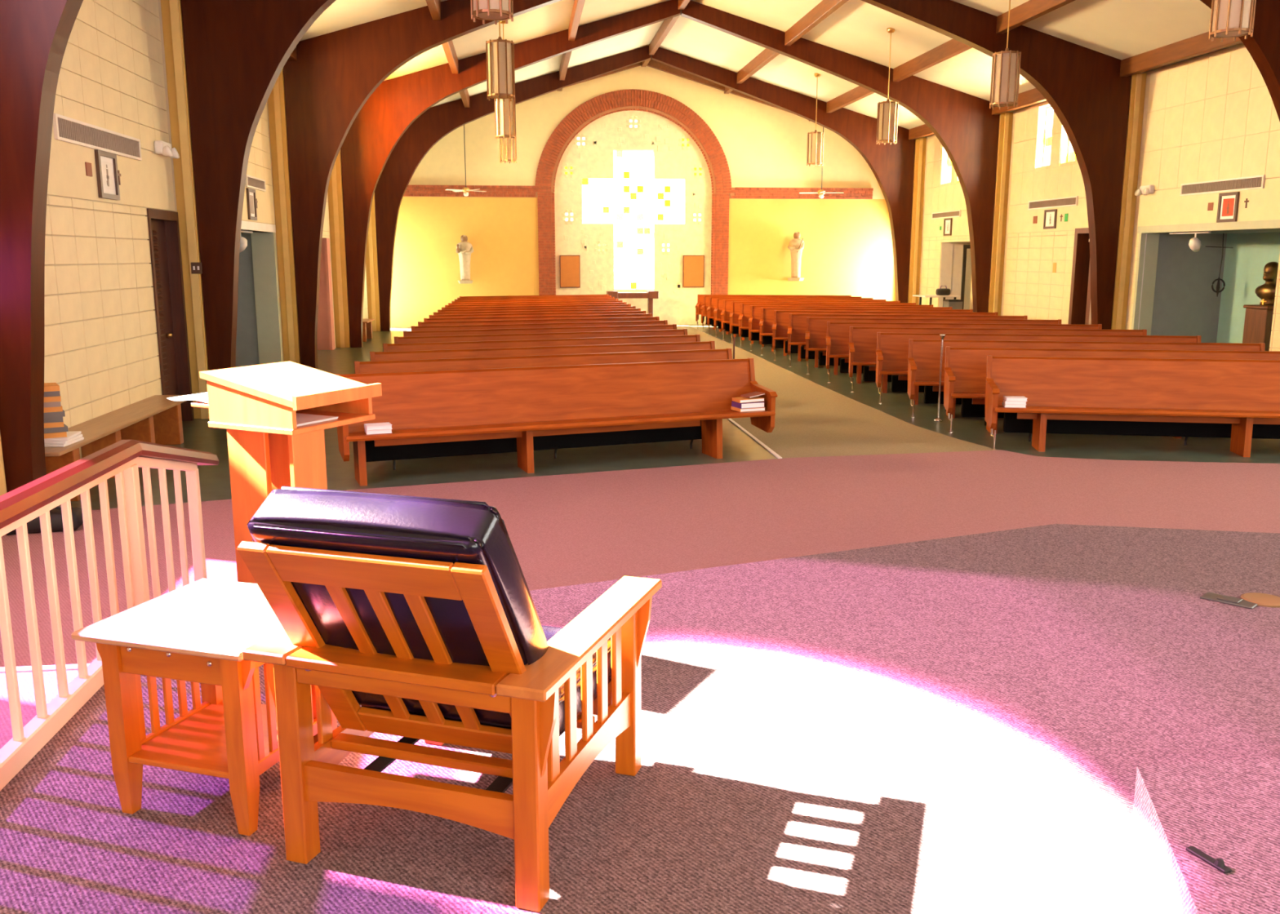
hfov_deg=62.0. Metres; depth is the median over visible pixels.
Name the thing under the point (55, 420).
book
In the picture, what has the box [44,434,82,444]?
leaflet
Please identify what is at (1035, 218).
plaque
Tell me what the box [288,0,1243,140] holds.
ceiling
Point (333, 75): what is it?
arch
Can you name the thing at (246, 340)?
wall
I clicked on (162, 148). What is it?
emergency light
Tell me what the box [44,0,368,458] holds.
wall
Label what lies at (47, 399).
book
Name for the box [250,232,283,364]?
door
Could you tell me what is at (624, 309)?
pew
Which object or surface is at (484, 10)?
pendant lantern
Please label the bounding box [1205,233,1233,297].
hanging ornament
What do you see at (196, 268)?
light switch
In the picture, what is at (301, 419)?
paper stack
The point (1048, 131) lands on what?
window
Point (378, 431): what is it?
hymnal
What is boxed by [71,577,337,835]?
side table
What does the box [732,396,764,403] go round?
hymnal
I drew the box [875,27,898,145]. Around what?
pendant lantern
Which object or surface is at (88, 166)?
plaque
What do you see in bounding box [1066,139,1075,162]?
window
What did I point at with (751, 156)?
wall
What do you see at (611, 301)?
pew
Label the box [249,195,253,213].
print
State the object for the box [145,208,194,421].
trim
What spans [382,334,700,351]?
pew
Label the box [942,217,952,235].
framed picture
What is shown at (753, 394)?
hymnal
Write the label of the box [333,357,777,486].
pew
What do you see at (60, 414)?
book
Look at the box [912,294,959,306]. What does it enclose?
folding table
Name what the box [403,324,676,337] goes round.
pew
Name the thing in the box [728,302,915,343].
pew
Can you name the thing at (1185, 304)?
wall
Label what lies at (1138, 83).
pillar
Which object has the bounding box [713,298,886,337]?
pew
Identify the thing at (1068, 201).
air vent
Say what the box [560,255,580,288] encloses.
speaker panel
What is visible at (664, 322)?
pew
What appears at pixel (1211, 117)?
wall
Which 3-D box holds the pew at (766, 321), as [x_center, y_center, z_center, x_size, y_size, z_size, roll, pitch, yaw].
[4.371,-2.419,20.706,4.074,0.905,0.687,2,11,9]
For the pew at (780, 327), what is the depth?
19.83 m
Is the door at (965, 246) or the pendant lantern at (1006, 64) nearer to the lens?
the pendant lantern at (1006, 64)
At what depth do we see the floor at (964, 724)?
3.29 m
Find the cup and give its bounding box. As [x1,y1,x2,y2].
[939,334,946,339]
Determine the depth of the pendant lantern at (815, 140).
25.38 m
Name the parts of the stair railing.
rail, handrail, corner post, post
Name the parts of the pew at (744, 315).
panel, seat, backrest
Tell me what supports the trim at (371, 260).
attached to the wall at (101, 347)
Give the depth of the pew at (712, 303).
26.67 m
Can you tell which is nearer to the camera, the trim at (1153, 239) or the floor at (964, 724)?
the floor at (964, 724)
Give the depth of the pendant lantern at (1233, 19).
10.49 m
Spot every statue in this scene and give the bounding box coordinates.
[456,235,473,284]
[787,231,804,280]
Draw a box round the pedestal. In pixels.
[1242,304,1274,351]
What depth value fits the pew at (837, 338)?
16.38 m
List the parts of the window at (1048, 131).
pane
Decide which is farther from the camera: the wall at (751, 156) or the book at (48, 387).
the wall at (751, 156)
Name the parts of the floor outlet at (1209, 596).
lid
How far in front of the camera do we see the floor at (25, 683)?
4.27 m
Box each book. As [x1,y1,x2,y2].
[44,382,59,391]
[44,391,60,397]
[44,395,61,402]
[44,401,61,407]
[44,405,62,413]
[44,409,65,417]
[44,417,63,422]
[44,422,63,428]
[44,423,68,433]
[44,431,66,438]
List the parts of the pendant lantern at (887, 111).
shade panel, shade panel, stem, shade panel, shade panel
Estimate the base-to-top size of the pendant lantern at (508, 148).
2.110 m
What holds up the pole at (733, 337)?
on the floor at (854, 471)
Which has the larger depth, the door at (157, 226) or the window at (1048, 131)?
the window at (1048, 131)
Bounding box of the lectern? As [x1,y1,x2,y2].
[191,361,382,583]
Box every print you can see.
[101,160,114,190]
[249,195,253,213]
[945,222,950,232]
[1222,198,1234,216]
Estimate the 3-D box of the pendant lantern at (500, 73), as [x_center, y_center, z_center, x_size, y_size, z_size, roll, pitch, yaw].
[-1.929,-6.005,14.624,0.389,2.110,0.378,-3,11,-15]
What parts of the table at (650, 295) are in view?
leg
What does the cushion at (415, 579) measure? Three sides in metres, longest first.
0.730 x 0.636 x 0.177 m
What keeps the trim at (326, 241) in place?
attached to the wall at (101, 347)
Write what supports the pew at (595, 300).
on the floor at (854, 471)
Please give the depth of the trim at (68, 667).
4.53 m
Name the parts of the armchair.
arm, leg, rail, frame, rail, seat rail, leg, leg, arm, seat rail, rail, rail, leg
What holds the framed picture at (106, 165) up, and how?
attached to the wall at (101, 347)
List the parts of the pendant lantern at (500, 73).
shade panel, shade panel, stem, shade panel, shade panel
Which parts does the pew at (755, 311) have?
panel, seat, backrest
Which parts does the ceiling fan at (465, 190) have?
blade, rod, motor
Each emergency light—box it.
[154,140,179,159]
[1134,185,1154,195]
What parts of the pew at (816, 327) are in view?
panel, kneeler post, seat, leg, backrest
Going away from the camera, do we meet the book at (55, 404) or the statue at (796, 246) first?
the book at (55, 404)
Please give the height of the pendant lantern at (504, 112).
2.110 m
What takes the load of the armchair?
on the floor at (964, 724)
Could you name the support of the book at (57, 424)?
on the book at (49, 430)
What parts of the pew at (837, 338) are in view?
panel, kneeler post, seat, leg, backrest, panel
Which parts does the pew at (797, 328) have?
panel, seat, leg, backrest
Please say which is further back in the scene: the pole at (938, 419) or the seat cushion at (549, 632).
the pole at (938, 419)
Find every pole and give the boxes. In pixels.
[733,337,734,359]
[933,334,946,422]
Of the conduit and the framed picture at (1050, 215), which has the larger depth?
the framed picture at (1050, 215)
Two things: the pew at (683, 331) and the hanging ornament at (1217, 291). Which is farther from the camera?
the hanging ornament at (1217, 291)
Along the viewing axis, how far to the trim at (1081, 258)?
20.82 m
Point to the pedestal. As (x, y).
(1258, 318)
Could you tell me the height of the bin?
0.900 m
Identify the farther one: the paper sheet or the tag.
the tag
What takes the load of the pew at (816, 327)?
on the floor at (854, 471)
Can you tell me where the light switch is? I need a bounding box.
[191,262,202,274]
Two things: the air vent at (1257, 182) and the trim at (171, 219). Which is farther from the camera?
the air vent at (1257, 182)
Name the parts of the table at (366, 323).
leg, leg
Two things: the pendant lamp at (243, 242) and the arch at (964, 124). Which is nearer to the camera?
the pendant lamp at (243, 242)
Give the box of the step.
[1132,758,1279,913]
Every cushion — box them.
[247,488,561,727]
[361,625,611,736]
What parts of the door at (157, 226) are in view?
knob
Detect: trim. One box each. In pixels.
[0,434,7,496]
[0,663,89,672]
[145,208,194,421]
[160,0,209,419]
[240,220,275,232]
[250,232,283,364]
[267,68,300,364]
[324,238,335,350]
[327,150,350,347]
[365,192,380,331]
[727,418,782,458]
[907,137,926,305]
[987,112,1013,315]
[1067,227,1089,324]
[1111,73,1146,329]
[1131,233,1159,335]
[1137,219,1279,233]
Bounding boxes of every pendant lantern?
[470,0,513,25]
[485,20,515,102]
[494,20,515,140]
[499,137,516,164]
[806,73,823,166]
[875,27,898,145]
[989,0,1021,109]
[1208,0,1256,41]
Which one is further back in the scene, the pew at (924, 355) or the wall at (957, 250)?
the wall at (957, 250)
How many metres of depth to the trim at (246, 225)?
15.95 m
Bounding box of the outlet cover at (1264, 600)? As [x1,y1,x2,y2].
[1240,592,1279,608]
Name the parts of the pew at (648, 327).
panel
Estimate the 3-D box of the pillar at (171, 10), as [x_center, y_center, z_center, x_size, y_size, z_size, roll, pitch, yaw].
[-5.237,-2.934,12.363,0.205,5.000,0.290,-1,11,-6]
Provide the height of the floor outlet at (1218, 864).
0.022 m
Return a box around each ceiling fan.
[445,124,485,196]
[799,127,844,198]
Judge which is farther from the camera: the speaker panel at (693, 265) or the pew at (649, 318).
the speaker panel at (693, 265)
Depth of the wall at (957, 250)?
27.57 m
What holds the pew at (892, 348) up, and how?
on the floor at (854, 471)
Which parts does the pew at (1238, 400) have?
panel, kneeler post, leg, backrest, seat, leg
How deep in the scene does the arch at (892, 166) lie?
27.36 m
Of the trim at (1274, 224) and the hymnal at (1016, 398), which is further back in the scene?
the trim at (1274, 224)
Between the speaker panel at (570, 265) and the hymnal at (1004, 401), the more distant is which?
the speaker panel at (570, 265)
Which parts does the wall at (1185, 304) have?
panel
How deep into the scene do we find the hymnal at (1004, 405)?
10.52 m
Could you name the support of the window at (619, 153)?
in the wall at (751, 156)
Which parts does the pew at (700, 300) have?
panel, backrest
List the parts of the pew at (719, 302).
panel, backrest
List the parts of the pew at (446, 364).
panel, panel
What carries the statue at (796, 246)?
attached to the wall at (751, 156)
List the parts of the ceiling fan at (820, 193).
motor, rod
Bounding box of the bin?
[942,299,963,309]
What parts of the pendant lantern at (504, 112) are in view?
shade panel, shade panel, shade panel, shade panel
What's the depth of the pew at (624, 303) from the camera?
22.98 m
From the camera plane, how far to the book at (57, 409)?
8.18 m
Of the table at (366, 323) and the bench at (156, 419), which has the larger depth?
the table at (366, 323)
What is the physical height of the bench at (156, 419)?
0.455 m
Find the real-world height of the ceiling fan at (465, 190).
2.353 m
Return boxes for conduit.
[1137,234,1146,329]
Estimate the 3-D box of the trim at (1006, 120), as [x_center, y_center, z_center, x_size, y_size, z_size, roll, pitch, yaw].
[8.002,-5.092,23.842,0.290,5.000,0.290,-1,11,-6]
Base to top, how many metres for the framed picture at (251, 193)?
0.440 m
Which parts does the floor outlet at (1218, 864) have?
knob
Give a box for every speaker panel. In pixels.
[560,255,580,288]
[682,255,704,287]
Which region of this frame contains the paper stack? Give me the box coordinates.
[295,413,337,426]
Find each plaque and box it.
[84,162,92,177]
[1032,216,1037,223]
[1207,202,1213,210]
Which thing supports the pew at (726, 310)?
on the floor at (854, 471)
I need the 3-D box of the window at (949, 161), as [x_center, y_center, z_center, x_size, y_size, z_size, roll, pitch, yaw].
[7.933,-7.540,26.901,0.060,1.220,0.620,-1,11,-6]
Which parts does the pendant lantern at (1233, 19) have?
shade panel, shade panel, shade panel, shade panel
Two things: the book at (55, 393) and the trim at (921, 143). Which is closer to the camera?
the book at (55, 393)
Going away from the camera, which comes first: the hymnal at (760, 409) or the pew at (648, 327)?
the hymnal at (760, 409)
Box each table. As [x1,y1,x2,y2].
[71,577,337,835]
[606,290,658,316]
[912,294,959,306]
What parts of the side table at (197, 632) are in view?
leg, rail, leg, leg, rail, leg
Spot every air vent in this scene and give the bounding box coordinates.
[53,113,142,160]
[245,174,266,191]
[931,209,960,219]
[1027,195,1078,209]
[1179,174,1265,195]
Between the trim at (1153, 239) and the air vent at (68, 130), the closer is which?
the air vent at (68, 130)
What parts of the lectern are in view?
panel, panel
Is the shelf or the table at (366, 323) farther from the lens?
the table at (366, 323)
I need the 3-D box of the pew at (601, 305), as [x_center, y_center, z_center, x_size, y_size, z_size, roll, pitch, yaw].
[-2.016,-2.656,21.965,4.074,0.905,0.687,-4,11,-21]
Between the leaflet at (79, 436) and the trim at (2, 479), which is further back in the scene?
the leaflet at (79, 436)
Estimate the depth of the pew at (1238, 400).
10.67 m
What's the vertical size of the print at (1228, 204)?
0.260 m
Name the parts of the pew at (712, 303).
panel, backrest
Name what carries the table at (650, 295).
on the floor at (854, 471)
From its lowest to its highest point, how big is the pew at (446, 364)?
0.905 m
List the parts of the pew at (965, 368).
panel, kneeler post, seat, leg, backrest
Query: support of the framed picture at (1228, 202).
attached to the wall at (1211, 117)
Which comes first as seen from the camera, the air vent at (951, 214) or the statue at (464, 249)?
the air vent at (951, 214)
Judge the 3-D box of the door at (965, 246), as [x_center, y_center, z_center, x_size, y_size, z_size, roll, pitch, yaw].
[8.586,-4.293,27.112,0.850,2.180,0.035,-1,11,-6]
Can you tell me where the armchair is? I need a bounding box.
[236,486,662,912]
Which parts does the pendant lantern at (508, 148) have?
shade panel, shade panel, shade panel, shade panel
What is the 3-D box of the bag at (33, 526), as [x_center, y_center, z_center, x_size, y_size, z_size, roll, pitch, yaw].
[-4.204,0.430,7.499,0.500,0.169,0.260,-3,11,-16]
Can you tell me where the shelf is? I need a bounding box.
[128,701,314,778]
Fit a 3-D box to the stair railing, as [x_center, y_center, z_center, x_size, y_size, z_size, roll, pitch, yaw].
[-1.909,0.748,3.118,0.120,1.178,4.640,-1,11,-6]
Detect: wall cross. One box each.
[117,170,120,185]
[1244,198,1248,208]
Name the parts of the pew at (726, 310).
panel, backrest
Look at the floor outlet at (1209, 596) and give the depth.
4.86 m
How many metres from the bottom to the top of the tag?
0.160 m
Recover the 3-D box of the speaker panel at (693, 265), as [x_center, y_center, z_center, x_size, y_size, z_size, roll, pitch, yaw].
[1.510,-5.232,30.024,0.600,0.890,0.061,-1,11,-6]
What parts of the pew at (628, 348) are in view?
panel, panel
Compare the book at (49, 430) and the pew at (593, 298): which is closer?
the book at (49, 430)
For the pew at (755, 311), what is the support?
on the floor at (854, 471)
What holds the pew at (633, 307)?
on the floor at (854, 471)
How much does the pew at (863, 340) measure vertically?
0.905 m
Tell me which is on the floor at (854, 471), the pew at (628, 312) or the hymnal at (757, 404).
the pew at (628, 312)
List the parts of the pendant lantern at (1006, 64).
shade panel, shade panel, shade panel, stem, shade panel, shade panel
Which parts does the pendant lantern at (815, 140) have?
shade panel, shade panel, stem, shade panel, shade panel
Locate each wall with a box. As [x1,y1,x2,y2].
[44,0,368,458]
[235,232,259,367]
[390,66,895,327]
[918,44,1279,351]
[950,242,971,309]
[1151,229,1279,343]
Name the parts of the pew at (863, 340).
panel, kneeler post, seat, leg, backrest, panel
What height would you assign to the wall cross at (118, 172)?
0.140 m
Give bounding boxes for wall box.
[1052,262,1056,272]
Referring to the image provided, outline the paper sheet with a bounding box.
[166,392,208,403]
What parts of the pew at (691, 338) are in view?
panel, panel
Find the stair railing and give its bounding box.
[0,440,218,791]
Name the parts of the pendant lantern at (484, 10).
shade panel, shade panel, shade panel, shade panel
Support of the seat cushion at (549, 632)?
on the armchair
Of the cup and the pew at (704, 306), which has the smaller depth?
the cup
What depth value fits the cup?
12.33 m
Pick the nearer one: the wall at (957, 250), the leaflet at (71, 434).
the leaflet at (71, 434)
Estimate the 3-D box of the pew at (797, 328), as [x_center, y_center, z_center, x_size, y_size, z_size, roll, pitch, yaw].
[4.620,-2.007,18.512,4.074,0.905,0.687,2,11,9]
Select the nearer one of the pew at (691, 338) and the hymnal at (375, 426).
the hymnal at (375, 426)
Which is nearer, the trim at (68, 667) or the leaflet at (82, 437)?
the trim at (68, 667)
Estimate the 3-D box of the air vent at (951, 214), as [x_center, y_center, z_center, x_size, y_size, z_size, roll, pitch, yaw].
[7.745,-6.136,26.985,0.028,0.160,1.810,-1,11,-6]
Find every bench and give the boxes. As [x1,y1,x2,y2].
[44,395,188,501]
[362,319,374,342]
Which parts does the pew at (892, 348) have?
panel, kneeler post, seat, leg, backrest, panel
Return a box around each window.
[564,138,701,289]
[946,157,951,182]
[1042,106,1052,166]
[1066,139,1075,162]
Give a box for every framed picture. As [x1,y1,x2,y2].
[93,149,119,199]
[245,187,257,220]
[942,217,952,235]
[1043,208,1057,229]
[1216,191,1239,222]
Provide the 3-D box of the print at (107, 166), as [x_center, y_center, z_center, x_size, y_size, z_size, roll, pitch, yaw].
[-5.051,-2.669,10.105,0.003,0.252,0.280,-1,11,-6]
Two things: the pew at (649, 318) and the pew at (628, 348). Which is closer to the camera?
the pew at (628, 348)
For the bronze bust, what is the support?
on the pedestal
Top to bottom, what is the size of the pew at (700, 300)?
0.905 m
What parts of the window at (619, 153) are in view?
pane, pane, pane, pane, pane, pane, pane, pane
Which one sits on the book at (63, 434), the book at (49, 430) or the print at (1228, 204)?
the book at (49, 430)
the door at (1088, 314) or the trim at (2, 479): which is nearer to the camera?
the trim at (2, 479)
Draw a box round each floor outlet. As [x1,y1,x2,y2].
[1185,845,1231,873]
[1200,591,1257,608]
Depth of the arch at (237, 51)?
12.17 m
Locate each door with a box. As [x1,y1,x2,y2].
[151,219,177,395]
[960,244,970,309]
[1084,240,1091,324]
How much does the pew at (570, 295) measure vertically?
0.905 m
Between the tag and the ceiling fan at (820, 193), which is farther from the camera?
the ceiling fan at (820, 193)
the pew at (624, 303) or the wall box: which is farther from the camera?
the pew at (624, 303)
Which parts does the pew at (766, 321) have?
panel, seat, leg, backrest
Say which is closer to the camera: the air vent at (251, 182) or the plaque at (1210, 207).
the air vent at (251, 182)
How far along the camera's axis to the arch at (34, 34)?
7.41 m
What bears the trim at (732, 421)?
on the floor at (854, 471)
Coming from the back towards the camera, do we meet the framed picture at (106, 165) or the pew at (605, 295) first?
the pew at (605, 295)
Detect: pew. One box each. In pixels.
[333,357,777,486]
[354,348,732,373]
[369,341,715,361]
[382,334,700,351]
[393,328,687,343]
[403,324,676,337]
[410,320,667,331]
[417,316,659,326]
[423,313,652,322]
[428,311,646,318]
[433,308,640,315]
[437,306,635,312]
[441,304,631,310]
[444,302,626,307]
[448,300,622,305]
[451,298,618,303]
[454,297,614,301]
[457,295,611,299]
[459,294,608,297]
[695,294,851,329]
[700,295,862,332]
[706,297,873,334]
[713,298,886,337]
[720,299,900,340]
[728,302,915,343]
[737,303,933,347]
[747,305,952,351]
[759,307,973,355]
[772,310,998,361]
[787,313,1027,368]
[804,317,1061,375]
[826,321,1102,383]
[848,326,1146,393]
[875,332,1200,404]
[907,338,1265,418]
[943,346,1279,438]
[985,355,1279,457]
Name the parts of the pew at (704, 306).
panel, backrest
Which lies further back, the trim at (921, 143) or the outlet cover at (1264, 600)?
the trim at (921, 143)
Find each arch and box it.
[0,0,83,493]
[181,0,1279,370]
[283,0,1131,369]
[340,0,999,347]
[374,45,915,331]
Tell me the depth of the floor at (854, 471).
8.76 m
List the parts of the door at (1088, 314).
glass panel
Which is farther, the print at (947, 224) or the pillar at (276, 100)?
the print at (947, 224)
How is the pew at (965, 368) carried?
on the floor at (854, 471)
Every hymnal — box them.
[364,422,391,430]
[364,428,392,434]
[730,406,765,412]
[731,401,764,408]
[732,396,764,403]
[740,391,764,398]
[1001,402,1026,408]
[1002,399,1026,404]
[1003,395,1027,401]
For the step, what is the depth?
2.67 m
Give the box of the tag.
[1064,213,1068,222]
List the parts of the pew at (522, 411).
panel, leg, leg, backrest, seat, leg, panel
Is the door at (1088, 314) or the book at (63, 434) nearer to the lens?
the book at (63, 434)
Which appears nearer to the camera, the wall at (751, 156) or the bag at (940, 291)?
the bag at (940, 291)
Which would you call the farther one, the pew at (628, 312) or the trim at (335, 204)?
the trim at (335, 204)
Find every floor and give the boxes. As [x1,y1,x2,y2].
[0,324,1279,666]
[0,524,1279,913]
[0,670,78,749]
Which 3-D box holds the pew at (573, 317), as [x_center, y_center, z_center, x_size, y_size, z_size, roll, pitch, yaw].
[-1.602,-1.944,18.176,4.074,0.905,0.687,-4,11,-21]
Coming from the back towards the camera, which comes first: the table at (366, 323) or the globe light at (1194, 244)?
the table at (366, 323)
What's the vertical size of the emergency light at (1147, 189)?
0.166 m
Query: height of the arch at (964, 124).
7.190 m
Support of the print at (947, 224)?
attached to the framed picture at (948, 223)
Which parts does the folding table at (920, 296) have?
leg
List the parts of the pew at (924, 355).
panel, kneeler post, seat, leg, backrest, panel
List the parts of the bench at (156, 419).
leg, leg, leg, leg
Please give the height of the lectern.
1.115 m
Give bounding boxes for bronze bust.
[1254,262,1278,306]
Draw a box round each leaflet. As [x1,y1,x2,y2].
[44,431,81,441]
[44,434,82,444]
[44,436,84,447]
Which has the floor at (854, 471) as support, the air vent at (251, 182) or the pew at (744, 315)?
the pew at (744, 315)
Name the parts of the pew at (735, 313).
panel, backrest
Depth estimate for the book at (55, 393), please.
8.14 m
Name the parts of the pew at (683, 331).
panel, panel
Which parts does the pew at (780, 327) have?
panel, seat, leg, backrest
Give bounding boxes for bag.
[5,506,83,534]
[935,285,951,295]
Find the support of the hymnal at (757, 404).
on the hymnal at (760, 409)
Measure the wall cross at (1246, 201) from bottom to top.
0.140 m
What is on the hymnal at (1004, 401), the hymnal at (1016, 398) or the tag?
the hymnal at (1016, 398)
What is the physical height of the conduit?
2.290 m

